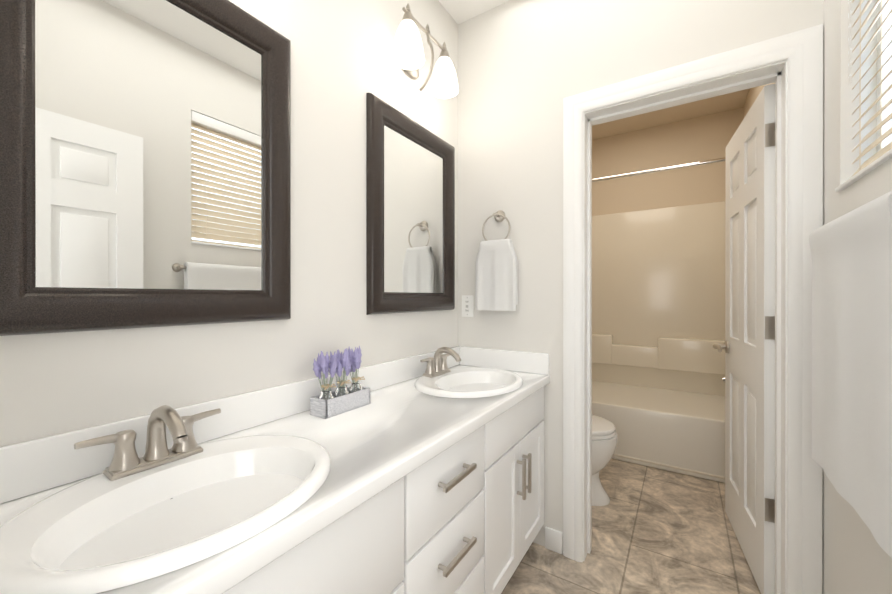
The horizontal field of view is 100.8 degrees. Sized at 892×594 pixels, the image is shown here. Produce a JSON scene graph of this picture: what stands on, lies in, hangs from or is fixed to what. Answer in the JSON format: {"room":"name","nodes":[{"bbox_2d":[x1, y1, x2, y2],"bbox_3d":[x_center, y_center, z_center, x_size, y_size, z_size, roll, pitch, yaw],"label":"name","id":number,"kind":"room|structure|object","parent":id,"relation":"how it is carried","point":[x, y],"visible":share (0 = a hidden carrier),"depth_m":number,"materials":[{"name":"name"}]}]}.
{"room":"bathroom","nodes":[
{"label":"bathroom","id":0,"kind":"room"},
{"bbox_2d":[0,0,457,446],"bbox_3d":[-0.309,-0.150,1.563,0.120,2.700,5.420,0,0,33],"label":"wall","id":1,"kind":"structure","parent":0,"point":[342,65],"depth_m":1.22,"materials":[{"name":"white paint"}]},
{"bbox_2d":[0,0,290,335],"bbox_3d":[-0.651,-0.364,0.885,0.036,0.870,0.630,0,0,33],"label":"mirror","id":2,"kind":"object","parent":1,"relation":"attached to","point":[145,163],"visible":1,"depth_m":0.84,"materials":[{"name":"brown wood"}]},
{"bbox_2d":[0,352,431,493],"bbox_3d":[-0.401,0.320,1.290,0.019,0.099,1.758,0,0,33],"label":"backsplash","id":3,"kind":"structure","parent":1,"relation":"attached to","point":[24,463],"depth_m":0.97,"materials":[{"name":"white stone"}]},
{"bbox_2d":[366,93,454,314],"bbox_3d":[-0.127,-0.365,1.701,0.036,0.870,0.630,0,0,33],"label":"mirror","id":4,"kind":"object","parent":1,"relation":"attached to","point":[410,215],"visible":1,"depth_m":1.64,"materials":[{"name":"brown wood"}]},
{"bbox_2d":[392,3,458,98],"bbox_3d":[-0.096,-1.052,1.622,0.172,0.284,0.404,0,0,33],"label":"sconce","id":5,"kind":"object","parent":1,"relation":"attached to","point":[408,59],"visible":1,"depth_m":1.56,"materials":[{"name":"white glass"}]},
{"bbox_2d":[438,0,749,139],"bbox_3d":[0.350,-1.550,1.138,1.685,0.100,5.420,0,0,33],"label":"ceiling","id":6,"kind":"structure","parent":0,"point":[459,11],"depth_m":2.94,"materials":[{"name":"white paint"}]},
{"bbox_2d":[501,458,760,593],"bbox_3d":[0.350,1.250,1.142,1.685,0.100,5.420,0,0,33],"label":"floor","id":7,"kind":"structure","parent":0,"point":[657,531],"depth_m":1.76,"materials":[{"name":"tile"}]},
{"bbox_2d":[216,382,549,593],"bbox_3d":[-0.189,0.805,1.155,0.522,0.790,1.758,0,0,33],"label":"bathroom vanity","id":8,"kind":"object","parent":7,"relation":"on","point":[422,473],"depth_m":1.01,"materials":[{"name":"white wood"}]},
{"bbox_2d":[156,374,549,593],"bbox_3d":[-0.194,0.390,1.157,0.511,0.040,1.758,0,0,33],"label":"countertop","id":9,"kind":"structure","parent":8,"relation":"on","point":[404,427],"depth_m":0.96,"materials":[{"name":"white stone"}]},
{"bbox_2d":[72,405,223,477],"bbox_3d":[-0.581,0.292,0.766,0.151,0.129,0.254,0,0,33],"label":"faucet","id":10,"kind":"object","parent":9,"relation":"on","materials":[{"name":"silver metal"}]},
{"bbox_2d":[0,418,379,593],"bbox_3d":[-0.478,0.440,0.700,0.440,0.179,0.530,0,0,33],"label":"sink","id":11,"kind":"object","parent":9,"relation":"in","point":[88,531],"depth_m":0.67,"materials":[{"name":"white ceramic"}]},
{"bbox_2d":[310,346,370,418],"bbox_3d":[-0.345,0.269,1.213,0.079,0.201,0.199,0,0,33],"label":"flower planter","id":12,"kind":"object","parent":9,"relation":"on","point":[327,403],"visible":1,"depth_m":1.18,"materials":[{"name":"grey wood"}]},
{"bbox_2d":[416,346,463,373],"bbox_3d":[0.000,0.290,1.669,0.151,0.129,0.254,0,0,33],"label":"faucet","id":13,"kind":"object","parent":9,"relation":"on","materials":[{"name":"silver metal"}]},
{"bbox_2d":[388,362,539,405],"bbox_3d":[0.103,0.438,1.603,0.440,0.179,0.530,0,0,33],"label":"sink","id":14,"kind":"object","parent":9,"relation":"in","point":[466,381],"depth_m":1.65,"materials":[{"name":"white ceramic"}]},
{"bbox_2d":[592,415,616,505],"bbox_3d":[0.686,0.804,2.328,0.723,0.790,0.470,0,0,33],"label":"toilet","id":15,"kind":"object","parent":7,"relation":"on","point":[604,439],"visible":0.15,"depth_m":2.11,"materials":[{"name":"white ceramic"}]},
{"bbox_2d":[592,201,724,482],"bbox_3d":[1.538,0.213,2.989,1.443,1.970,0.783,0,0,33],"label":"bathtub","id":16,"kind":"object","parent":7,"relation":"on","point":[658,332],"visible":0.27,"depth_m":3.10,"materials":[{"name":"white plastic"}]},
{"bbox_2d":[458,0,823,593],"bbox_3d":[0.712,-0.150,1.703,1.445,2.700,0.140,0,0,33],"label":"wall","id":17,"kind":"structure","parent":0,"point":[525,67],"depth_m":1.77,"materials":[{"name":"white paint"}]},
{"bbox_2d":[462,295,472,316],"bbox_3d":[0.116,0.049,1.998,0.072,0.116,0.010,0,0,33],"label":"electrical outlet plate","id":18,"kind":"object","parent":17,"relation":"attached to","point":[467,305],"visible":1,"depth_m":1.99,"materials":[{"name":"white plastic"}]},
{"bbox_2d":[475,210,517,310],"bbox_3d":[0.258,-0.190,1.871,0.220,0.514,0.067,0,0,33],"label":"hanger","id":19,"kind":"object","parent":17,"relation":"attached to","point":[496,276],"visible":1,"depth_m":1.84,"materials":[{"name":"white fabric"}]},
{"bbox_2d":[464,347,548,373],"bbox_3d":[0.283,0.319,1.884,0.488,0.099,0.019,0,0,33],"label":"backsplash","id":20,"kind":"structure","parent":17,"relation":"attached to","point":[519,360],"depth_m":1.85,"materials":[{"name":"white stone"}]},
{"bbox_2d":[545,527,562,536],"bbox_3d":[0.399,1.149,1.997,0.542,0.100,0.012,0,0,33],"label":"baseboard","id":21,"kind":"structure","parent":17,"relation":"attached to","point":[547,529],"depth_m":1.74,"materials":[{"name":"white"}]},
{"bbox_2d":[563,24,822,593],"bbox_3d":[0.952,0.138,1.549,0.870,2.125,0.180,0,0,33],"label":"door frame","id":22,"kind":"structure","parent":17,"relation":"attached to","point":[790,65],"depth_m":1.36,"materials":[{"name":"white wood"}]},
{"bbox_2d":[713,84,774,593],"bbox_3d":[1.383,0.181,1.737,0.179,2.014,0.709,0,0,33],"label":"room door","id":23,"kind":"structure","parent":17,"relation":"in","point":[748,346],"depth_m":1.60,"materials":[{"name":"painted wood"},{"name":"brushed nickel"}]},
{"bbox_2d":[592,107,743,215],"bbox_3d":[1.783,-0.152,3.369,1.685,2.700,0.120,0,0,33],"label":"wall","id":24,"kind":"structure","parent":0,"point":[704,138],"depth_m":3.22,"materials":[{"name":"beige paint"}]},
{"bbox_2d":[592,157,725,181],"bbox_3d":[1.345,-0.892,2.687,1.443,0.056,0.056,0,0,33],"label":"curtain rod","id":25,"kind":"object","parent":24,"relation":"attached to","point":[662,169],"visible":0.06,"depth_m":2.57,"materials":[{"name":"silver metal"}]},
{"bbox_2d":[744,0,891,593],"bbox_3d":[1.008,-0.149,0.717,0.120,2.700,5.420,0,0,33],"label":"wall","id":26,"kind":"structure","parent":0,"point":[857,558],"depth_m":1.11,"materials":[{"name":"white paint"}]},
{"bbox_2d":[809,191,891,557],"bbox_3d":[0.971,0.133,0.859,0.094,0.666,0.632,0,0,33],"label":"towel","id":27,"kind":"object","parent":26,"relation":"attached to","point":[851,252],"visible":1,"depth_m":0.80,"materials":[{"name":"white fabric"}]},
{"bbox_2d":[835,148,891,191],"bbox_3d":[1.072,-0.325,0.869,0.087,0.012,0.555,0,0,33],"label":"window sill","id":28,"kind":"structure","parent":26,"relation":"attached to","point":[883,158],"depth_m":0.94,"materials":[{"name":"white"}]},
{"bbox_2d":[848,0,891,175],"bbox_3d":[1.094,-0.719,0.853,0.113,0.800,0.555,0,0,33],"label":"window unit","id":29,"kind":"structure","parent":26,"relation":"in","point":[882,142],"depth_m":1.04,"materials":[{"name":"white plastic"}]}
]}

